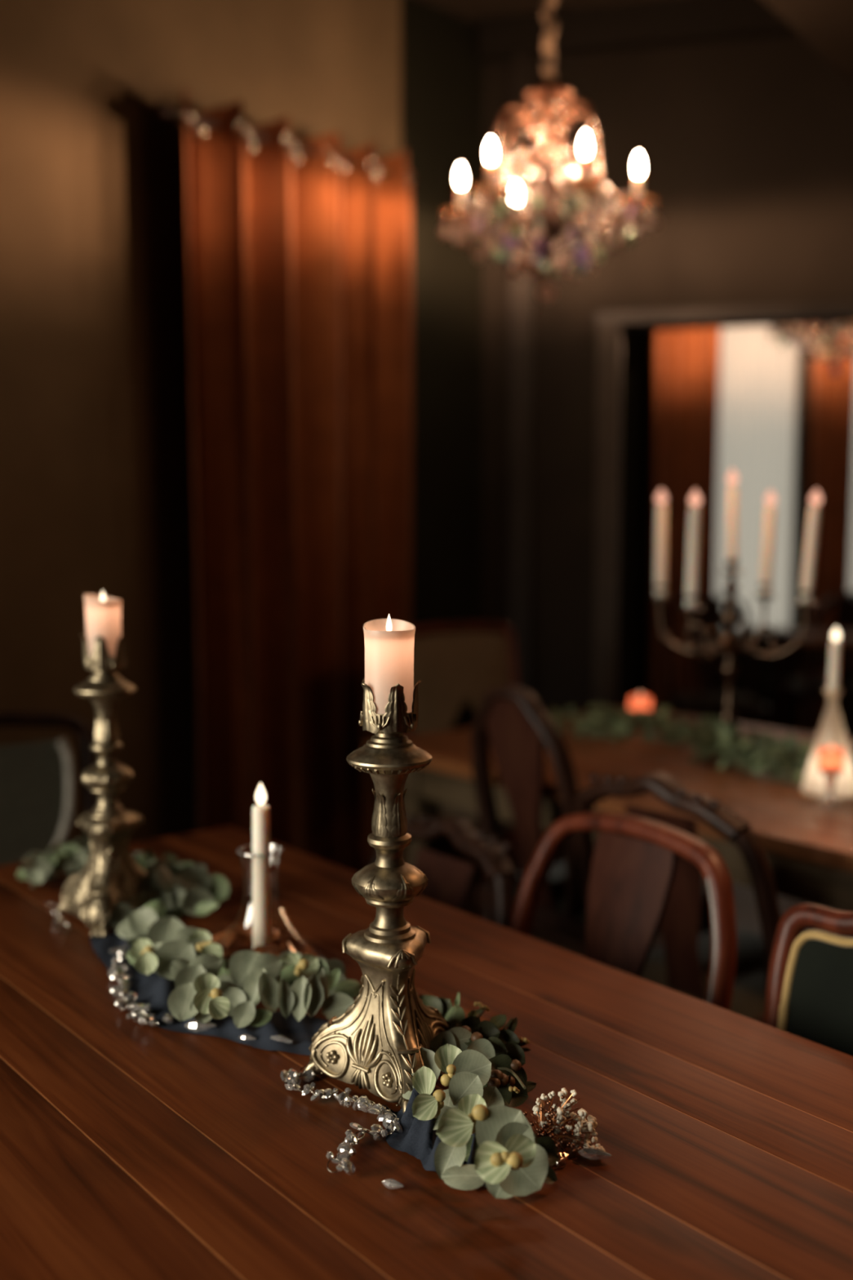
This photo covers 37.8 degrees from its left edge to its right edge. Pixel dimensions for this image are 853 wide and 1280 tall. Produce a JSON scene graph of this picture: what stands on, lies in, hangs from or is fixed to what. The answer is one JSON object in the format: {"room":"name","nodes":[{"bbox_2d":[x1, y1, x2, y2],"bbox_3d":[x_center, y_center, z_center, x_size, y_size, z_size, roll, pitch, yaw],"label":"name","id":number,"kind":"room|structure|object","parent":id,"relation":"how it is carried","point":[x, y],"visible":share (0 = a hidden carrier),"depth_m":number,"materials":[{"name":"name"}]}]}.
{"room":"dining room","nodes":[
{"label":"dining room","id":0,"kind":"room"},
{"bbox_2d":[0,0,483,851],"bbox_3d":[-1.418,-0.701,3.838,0.120,3.500,4.600,5,8,44],"label":"wall","id":1,"kind":"structure","parent":0,"point":[95,468],"depth_m":4.22,"materials":[{"name":"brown paint"}]},
{"bbox_2d":[152,101,415,182],"bbox_3d":[-0.505,-1.760,4.475,0.154,0.060,1.180,5,7,44],"label":"curtain rod","id":2,"kind":"object","parent":1,"relation":"attached to","point":[162,110],"visible":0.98,"depth_m":4.18,"materials":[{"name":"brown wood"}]},
{"bbox_2d":[177,85,412,871],"bbox_3d":[-0.435,-0.443,4.587,0.172,2.806,1.129,5,8,45],"label":"curtain","id":3,"kind":"object","parent":2,"relation":"hanging from","point":[300,264],"visible":0.89,"depth_m":4.53,"materials":[{"name":"orange fabric"}]},
{"bbox_2d":[420,0,650,24],"bbox_3d":[0.500,-2.457,3.285,11.000,0.100,13.000,0,5,0],"label":"ceiling","id":4,"kind":"structure","parent":0,"point":[471,11],"depth_m":5.05,"materials":[{"name":"brown paint"}]},
{"bbox_2d":[440,0,661,301],"bbox_3d":[0.398,-1.800,4.050,0.654,1.364,0.728,-2,6,-17],"label":"chandelier","id":5,"kind":"object","parent":4,"relation":"hanging from","point":[549,215],"visible":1,"depth_m":4.01,"materials":[{"name":"gold metal"}]},
{"bbox_2d":[768,322,852,374],"bbox_3d":[2.099,-2.031,6.337,0.728,1.332,0.654,-2,6,-20],"label":"chandelier","id":6,"kind":"object","parent":4,"relation":"hanging from","point":[833,334],"visible":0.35,"depth_m":6.37,"materials":[{"name":"gold metal"}]},
{"bbox_2d":[617,330,635,707],"bbox_3d":[0.900,-0.993,6.963,0.100,3.500,2.550,0,5,0],"label":"wall","id":7,"kind":"structure","parent":0,"point":[628,338],"depth_m":5.72,"materials":[{"name":"black paint"}]},
{"bbox_2d":[432,733,852,956],"bbox_3d":[0.500,1.103,3.619,11.000,0.050,13.000,0,5,0],"label":"floor","id":8,"kind":"structure","parent":0,"point":[747,918],"depth_m":4.62,"materials":[{"name":"brown wood"}]},
{"bbox_2d":[0,711,97,865],"bbox_3d":[-0.889,0.676,2.696,0.591,0.979,0.558,-4,7,-39],"label":"cane chair","id":9,"kind":"object","parent":8,"relation":"on","point":[37,780],"visible":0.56,"depth_m":2.93,"materials":[{"name":"brown wood"}]},
{"bbox_2d":[0,826,852,1279],"bbox_3d":[-0.005,0.908,1.353,1.083,0.760,2.670,-4,7,-39],"label":"dining table","id":10,"kind":"object","parent":8,"relation":"on","point":[130,1149],"visible":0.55,"depth_m":1.32,"materials":[{"name":"brown wood"}]},
{"bbox_2d":[44,902,69,933],"bbox_3d":[-0.608,0.453,2.043,0.027,0.012,0.162,-2,6,-21],"label":"strand","id":11,"kind":"object","parent":10,"relation":"on","point":[60,918],"visible":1,"depth_m":2.02,"materials":[{"name":"metal"}]},
{"bbox_2d":[57,633,160,937],"bbox_3d":[-0.503,0.224,2.040,0.165,0.473,0.188,-4,6,-34],"label":"candlestick","id":12,"kind":"object","parent":10,"relation":"on","point":[110,877],"visible":0.97,"depth_m":2.00,"materials":[{"name":"gold metal"}]},
{"bbox_2d":[83,590,121,656],"bbox_3d":[-0.520,-0.019,2.006,0.059,0.122,0.059,2,6,21],"label":"pillar candle","id":13,"kind":"object","parent":12,"relation":"on","point":[102,612],"visible":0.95,"depth_m":1.98,"materials":[{"name":"beige wax"}]},
{"bbox_2d":[88,656,119,671],"bbox_3d":[-0.520,0.036,2.011,0.060,0.024,0.060,0,5,-4],"label":"cup","id":14,"kind":"object","parent":12,"relation":"on","point":[95,663],"depth_m":1.98,"materials":[{"name":"gold metal"}]},
{"bbox_2d":[17,833,229,916],"bbox_3d":[-0.506,0.404,2.195,0.482,0.084,0.239,3,6,33],"label":"eucalyptus garland","id":15,"kind":"object","parent":10,"relation":"on","point":[187,886],"visible":0.82,"depth_m":2.12,"materials":[{"name":"green plant"}]},
{"bbox_2d":[89,930,328,1055],"bbox_3d":[-0.322,0.478,1.733,0.207,0.022,0.638,-5,7,-41],"label":"table runner","id":16,"kind":"object","parent":10,"relation":"on","point":[153,989],"visible":0.29,"depth_m":1.61,"materials":[{"name":"blue fabric"}]},
{"bbox_2d":[107,942,173,1026],"bbox_3d":[-0.417,0.481,1.745,0.069,0.019,0.315,-2,6,-25],"label":"strand","id":17,"kind":"object","parent":16,"relation":"on","point":[127,999],"visible":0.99,"depth_m":1.68,"materials":[{"name":"metal"}]},
{"bbox_2d":[184,1019,216,1031],"bbox_3d":[-0.290,0.496,1.597,0.042,0.017,0.017,2,6,22],"label":"crystal","id":18,"kind":"object","parent":16,"relation":"on","point":[194,1025],"visible":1,"depth_m":1.59},
{"bbox_2d":[110,900,362,1028],"bbox_3d":[-0.336,0.446,1.739,0.556,0.077,0.240,5,7,40],"label":"eucalyptus garland","id":19,"kind":"object","parent":16,"relation":"on","point":[204,990],"visible":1,"depth_m":1.65,"materials":[{"name":"green plant"}]},
{"bbox_2d":[239,1034,256,1039],"bbox_3d":[-0.225,0.501,1.566,0.024,0.010,0.010,3,6,32],"label":"crystal","id":20,"kind":"object","parent":16,"relation":"on","point":[245,1037],"visible":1,"depth_m":1.56},
{"bbox_2d":[211,919,311,969],"bbox_3d":[-0.244,0.455,1.817,0.170,0.050,0.147,-5,7,-44],"label":"dried leaves","id":21,"kind":"object","parent":10,"relation":"on","point":[241,933],"visible":0.25,"depth_m":1.84,"materials":[{"name":"orange plant"}]},
{"bbox_2d":[236,843,319,957],"bbox_3d":[-0.242,0.393,1.820,0.196,0.177,0.196,0,5,0],"label":"glass candle holder","id":22,"kind":"object","parent":10,"relation":"on","point":[282,909],"visible":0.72,"depth_m":1.81,"materials":[{"name":"clear glass"}]},
{"bbox_2d":[252,782,271,950],"bbox_3d":[-0.241,0.343,1.816,0.027,0.274,0.027,0,5,0],"label":"taper candle","id":23,"kind":"object","parent":22,"relation":"in","point":[261,933],"visible":0.84,"depth_m":1.80,"materials":[{"name":"beige wax"}]},
{"bbox_2d":[270,1035,293,1044],"bbox_3d":[-0.182,0.500,1.555,0.034,0.012,0.012,2,6,23],"label":"crystal","id":24,"kind":"object","parent":10,"relation":"on","point":[277,1037],"visible":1,"depth_m":1.55},
{"bbox_2d":[280,1066,402,1176],"bbox_3d":[-0.086,0.517,1.362,0.103,0.017,0.247,-2,6,-20],"label":"strand","id":25,"kind":"object","parent":10,"relation":"on","point":[291,1077],"visible":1,"depth_m":1.35,"materials":[{"name":"metal"}]},
{"bbox_2d":[303,677,448,1113],"bbox_3d":[-0.062,0.280,1.438,0.165,0.473,0.188,1,5,12],"label":"candlestick","id":26,"kind":"object","parent":10,"relation":"on","point":[375,1046],"visible":0.88,"depth_m":1.41,"materials":[{"name":"gold metal"}]},
{"bbox_2d":[363,613,415,714],"bbox_3d":[-0.042,0.034,1.410,0.059,0.127,0.059,0,5,0],"label":"pillar candle","id":27,"kind":"object","parent":26,"relation":"on","point":[388,642],"visible":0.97,"depth_m":1.39,"materials":[{"name":"beige wax"}]},
{"bbox_2d":[376,711,413,733],"bbox_3d":[-0.042,0.092,1.416,0.060,0.024,0.060,-2,6,-18],"label":"cup","id":28,"kind":"object","parent":26,"relation":"on","point":[390,722],"depth_m":1.39,"materials":[{"name":"gold metal"}]},
{"bbox_2d":[382,1178,404,1188],"bbox_3d":[-0.033,0.534,1.220,0.024,0.010,0.010,5,7,42],"label":"crystal","id":29,"kind":"object","parent":10,"relation":"on","point":[389,1183],"visible":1,"depth_m":1.22},
{"bbox_2d":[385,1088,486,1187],"bbox_3d":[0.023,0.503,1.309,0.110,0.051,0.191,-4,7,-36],"label":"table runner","id":30,"kind":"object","parent":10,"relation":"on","point":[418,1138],"visible":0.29,"depth_m":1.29,"materials":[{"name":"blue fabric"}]},
{"bbox_2d":[418,991,537,1106],"bbox_3d":[0.073,0.476,1.467,0.118,0.057,0.291,-3,6,-29],"label":"sprig","id":31,"kind":"object","parent":10,"relation":"on","point":[508,1076],"visible":0.76,"depth_m":1.46,"materials":[{"name":"green plant"}]},
{"bbox_2d":[402,1026,559,1198],"bbox_3d":[0.040,0.487,1.325,0.133,0.075,0.355,-2,6,-17],"label":"eucalyptus garland","id":32,"kind":"object","parent":10,"relation":"on","point":[510,1158],"visible":1,"depth_m":1.23,"materials":[{"name":"green plant"}]},
{"bbox_2d":[549,1151,568,1169],"bbox_3d":[0.131,0.529,1.265,0.030,0.011,0.024,0,5,0],"label":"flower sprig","id":33,"kind":"object","parent":10,"relation":"on","point":[564,1156],"visible":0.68,"depth_m":1.27,"materials":[{"name":"metal"}]},
{"bbox_2d":[523,1087,605,1153],"bbox_3d":[0.139,0.502,1.305,0.091,0.056,0.089,0,5,0],"label":"dried flowers","id":34,"kind":"object","parent":10,"relation":"on","point":[544,1128],"visible":0.94,"depth_m":1.30,"materials":[{"name":"beige plant"}]},
{"bbox_2d":[577,1146,612,1160],"bbox_3d":[0.173,0.527,1.275,0.034,0.012,0.012,1,6,15],"label":"crystal","id":35,"kind":"object","parent":10,"relation":"on","point":[589,1153],"visible":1,"depth_m":1.27},
{"bbox_2d":[368,814,517,928],"bbox_3d":[-0.144,0.786,2.474,0.580,0.802,0.475,-4,7,-39],"label":"dining chair","id":36,"kind":"object","parent":8,"relation":"on","point":[448,878],"visible":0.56,"depth_m":2.54,"materials":[{"name":"brown wood"}]},
{"bbox_2d":[404,621,595,884],"bbox_3d":[0.232,0.487,4.242,0.529,1.066,0.573,-3,6,-33],"label":"upholstered chair","id":37,"kind":"object","parent":8,"relation":"on","point":[456,665],"visible":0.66,"depth_m":4.36,"materials":[{"name":"brown fabric"}]},
{"bbox_2d":[470,684,711,944],"bbox_3d":[0.406,0.604,3.252,0.573,1.019,0.460,-4,7,-39],"label":"dining chair","id":38,"kind":"object","parent":8,"relation":"on","point":[511,718],"visible":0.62,"depth_m":3.08,"materials":[{"name":"brown wood"}]},
{"bbox_2d":[364,706,852,911],"bbox_3d":[1.031,0.737,3.184,1.171,0.760,2.430,-4,7,-39],"label":"dining table","id":39,"kind":"object","parent":8,"relation":"on","point":[807,844],"visible":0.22,"depth_m":3.11,"materials":[{"name":"brown wood"}]},
{"bbox_2d":[548,702,719,746],"bbox_3d":[0.643,0.249,3.751,0.585,0.110,0.211,3,6,29],"label":"garland","id":40,"kind":"object","parent":39,"relation":"on","point":[599,717],"visible":0.88,"depth_m":3.75},
{"bbox_2d":[628,692,652,723],"bbox_3d":[0.702,0.220,4.089,0.078,0.099,0.078,0,5,0],"label":"votive candle","id":41,"kind":"object","parent":39,"relation":"on","point":[640,701],"visible":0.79,"depth_m":4.06,"materials":[{"name":"wax"}]},
{"bbox_2d":[628,707,652,723],"bbox_3d":[0.702,0.248,4.092,0.078,0.044,0.078,0,5,0],"label":"cup","id":42,"kind":"object","parent":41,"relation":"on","point":[649,709],"depth_m":4.06,"materials":[{"name":"glass"}]},
{"bbox_2d":[648,559,818,766],"bbox_3d":[0.823,0.058,3.386,0.469,0.554,0.358,-2,6,-17],"label":"candelabra","id":43,"kind":"object","parent":39,"relation":"on","point":[731,617],"visible":0.96,"depth_m":3.36,"materials":[{"name":"metal"}]},
{"bbox_2d":[648,585,671,608],"bbox_3d":[0.653,-0.121,3.470,0.066,0.064,0.065,0,5,0],"label":"cup","id":44,"kind":"object","parent":43,"relation":"on","point":[660,599],"depth_m":3.45,"materials":[{"name":"metal"}]},
{"bbox_2d":[654,488,666,595],"bbox_3d":[0.651,-0.272,3.455,0.033,0.297,0.033,0,5,0],"label":"taper candle","id":45,"kind":"object","parent":43,"relation":"on","point":[660,560],"visible":1,"depth_m":3.44,"materials":[{"name":"beige wax"}]},
{"bbox_2d":[678,594,704,620],"bbox_3d":[0.675,-0.083,3.172,0.066,0.064,0.065,0,5,0],"label":"cup","id":46,"kind":"object","parent":43,"relation":"on","point":[691,611],"depth_m":3.16,"materials":[{"name":"metal"}]},
{"bbox_2d":[684,488,701,606],"bbox_3d":[0.677,-0.234,3.158,0.033,0.297,0.033,1,5,0],"label":"taper candle","id":47,"kind":"object","parent":43,"relation":"on","point":[695,500],"visible":1,"depth_m":3.15,"materials":[{"name":"beige wax"}]},
{"bbox_2d":[720,559,744,582],"bbox_3d":[0.826,-0.186,3.363,0.066,0.064,0.065,0,5,0],"label":"cup","id":48,"kind":"object","parent":43,"relation":"on","point":[731,574],"depth_m":3.35,"materials":[{"name":"metal"}]},
{"bbox_2d":[726,467,738,569],"bbox_3d":[0.823,-0.325,3.350,0.033,0.273,0.032,-1,5,0],"label":"taper candle","id":49,"kind":"object","parent":43,"relation":"on","point":[732,478],"visible":1,"depth_m":3.34,"materials":[{"name":"beige wax"}]},
{"bbox_2d":[753,582,777,605],"bbox_3d":[0.971,-0.130,3.569,0.066,0.064,0.065,0,5,0],"label":"cup","id":50,"kind":"object","parent":43,"relation":"on","point":[764,597],"depth_m":3.55,"materials":[{"name":"metal"}]},
{"bbox_2d":[759,489,776,594],"bbox_3d":[0.976,-0.281,3.555,0.042,0.297,0.033,0,5,2],"label":"taper candle","id":51,"kind":"object","parent":43,"relation":"on","point":[766,560],"visible":1,"depth_m":3.54,"materials":[{"name":"beige wax"}]},
{"bbox_2d":[792,590,818,614],"bbox_3d":[1.000,-0.098,3.281,0.066,0.064,0.065,0,5,0],"label":"cup","id":52,"kind":"object","parent":43,"relation":"on","point":[805,606],"depth_m":3.27,"materials":[{"name":"metal"}]},
{"bbox_2d":[799,488,822,602],"bbox_3d":[1.009,-0.248,3.267,0.051,0.297,0.033,0,5,-1],"label":"taper candle","id":53,"kind":"object","parent":43,"relation":"on","point":[815,499],"visible":1,"depth_m":3.26,"materials":[{"name":"beige wax"}]},
{"bbox_2d":[685,718,814,786],"bbox_3d":[0.868,0.286,3.278,0.194,0.117,0.531,-3,6,-26],"label":"garland","id":54,"kind":"object","parent":39,"relation":"on","point":[758,754],"visible":0.89,"depth_m":3.23},
{"bbox_2d":[797,688,852,801],"bbox_3d":[0.969,0.245,2.974,0.150,0.258,0.148,0,5,0],"label":"glass candle holder","id":55,"kind":"object","parent":39,"relation":"on","point":[832,729],"visible":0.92,"depth_m":2.95,"materials":[{"name":"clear glass"}]},
{"bbox_2d":[827,626,840,698],"bbox_3d":[0.970,0.054,2.956,0.027,0.170,0.027,1,5,0],"label":"taper candle","id":56,"kind":"object","parent":55,"relation":"on","point":[833,680],"visible":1,"depth_m":2.95,"materials":[{"name":"beige wax"}]},
{"bbox_2d":[817,742,844,805],"bbox_3d":[0.941,0.309,2.895,0.056,0.144,0.056,0,5,0],"label":"votive candle","id":57,"kind":"object","parent":39,"relation":"on","point":[831,757],"visible":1,"depth_m":2.88,"materials":[{"name":"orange glass"}]},
{"bbox_2d":[510,812,737,1010],"bbox_3d":[0.175,0.777,2.099,0.569,0.889,0.498,-4,7,-39],"label":"dining chair","id":58,"kind":"object","parent":8,"relation":"on","point":[635,858],"visible":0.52,"depth_m":2.19,"materials":[{"name":"brown wood"}]},
{"bbox_2d":[573,772,781,1022],"bbox_3d":[0.647,0.708,2.637,0.579,0.927,0.505,-4,7,-39],"label":"dining chair","id":59,"kind":"object","parent":8,"relation":"on","point":[682,965],"visible":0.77,"depth_m":2.48,"materials":[{"name":"brown wood"}]},
{"bbox_2d":[648,327,719,712],"bbox_3d":[1.625,-0.774,7.865,0.410,2.856,0.111,0,5,3],"label":"curtain","id":60,"kind":"object","parent":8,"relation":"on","point":[686,362],"visible":0.62,"depth_m":7.83,"materials":[{"name":"orange fabric"}]},
{"bbox_2d":[662,595,771,727],"bbox_3d":[1.584,0.276,6.809,0.508,1.010,0.569,0,5,0],"label":"dining chair","id":61,"kind":"object","parent":8,"relation":"on","point":[708,701],"visible":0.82,"depth_m":6.96,"materials":[{"name":"brown wood"}]},
{"bbox_2d":[763,903,852,1056],"bbox_3d":[0.516,0.821,1.528,0.580,0.909,0.559,-4,7,-39],"label":"upholstered chair","id":62,"kind":"object","parent":8,"relation":"on","point":[809,993],"visible":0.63,"depth_m":1.78,"materials":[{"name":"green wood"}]},
{"bbox_2d":[771,591,852,728],"bbox_3d":[2.390,0.211,7.397,0.480,1.028,0.573,-1,5,-10],"label":"dining chair","id":63,"kind":"object","parent":8,"relation":"on","point":[844,606],"visible":0.51,"depth_m":7.22,"materials":[{"name":"brown wood"}]},
{"bbox_2d":[775,628,852,734],"bbox_3d":[2.401,0.377,6.664,0.920,0.826,0.600,0,5,0],"label":"side table","id":64,"kind":"object","parent":8,"relation":"on","point":[814,654],"visible":0.63,"depth_m":6.42,"materials":[{"name":"brown wood"}]},
{"bbox_2d":[800,324,852,733],"bbox_3d":[2.533,-0.774,7.861,0.289,2.856,0.112,0,5,0],"label":"curtain","id":65,"kind":"object","parent":8,"relation":"on","point":[830,455],"visible":0.52,"depth_m":7.84,"materials":[{"name":"orange fabric"}]},
{"bbox_2d":[480,35,852,844],"bbox_3d":[1.284,-0.834,5.254,2.104,3.500,0.180,1,6,14],"label":"wall","id":66,"kind":"structure","parent":0,"point":[744,147],"depth_m":5.15,"materials":[{"name":"brown paint"}]},
{"bbox_2d":[506,53,536,844],"bbox_3d":[0.406,-0.768,5.359,0.099,3.350,0.060,1,6,14],"label":"trim","id":67,"kind":"structure","parent":66,"relation":"attached to","point":[523,67],"depth_m":5.32,"materials":[{"name":"brown wood"}]},
{"bbox_2d":[592,323,622,708],"bbox_3d":[0.773,-0.210,5.344,0.098,2.242,0.050,1,6,14],"label":"trim","id":68,"kind":"structure","parent":66,"relation":"attached to","point":[609,363],"depth_m":5.29,"materials":[{"name":"brown wood"}]},
{"bbox_2d":[478,0,799,63],"bbox_3d":[1.249,-2.489,4.963,2.104,0.150,0.100,1,6,14],"label":"trim","id":69,"kind":"structure","parent":66,"relation":"attached to","point":[652,24],"depth_m":5.03,"materials":[{"name":"brown wood"}]},
{"bbox_2d":[595,302,852,325],"bbox_3d":[1.500,-1.334,5.054,1.610,0.050,0.060,1,6,14],"label":"trim","id":70,"kind":"structure","parent":66,"relation":"attached to","point":[835,308],"depth_m":5.09,"materials":[{"name":"brown wood"}]},
{"bbox_2d":[761,0,852,82],"bbox_3d":[1.464,-2.260,3.594,1.200,0.350,3.525,4,7,36],"label":"trim","id":71,"kind":"structure","parent":66,"relation":"attached to","point":[827,25],"depth_m":4.35,"materials":[{"name":"brown wood"}]},
{"bbox_2d":[630,324,852,733],"bbox_3d":[2.250,-1.117,8.282,6.500,3.500,0.100,0,5,0],"label":"wall","id":72,"kind":"structure","parent":0,"point":[766,668],"depth_m":8.29,"materials":[{"name":"black paint"}]},
{"bbox_2d":[713,324,804,635],"bbox_3d":[2.163,-1.090,8.158,0.570,2.130,0.112,0,5,0],"label":"window","id":73,"kind":"structure","parent":72,"relation":"in","point":[761,382],"depth_m":8.11,"materials":[{"name":"glass"}]},
{"bbox_2d":[848,498,852,591],"bbox_3d":[3.027,-1.090,8.158,0.570,2.130,0.112,0,5,0],"label":"window","id":74,"kind":"structure","parent":72,"relation":"in","point":[851,580],"depth_m":8.18,"materials":[{"name":"fabric"}]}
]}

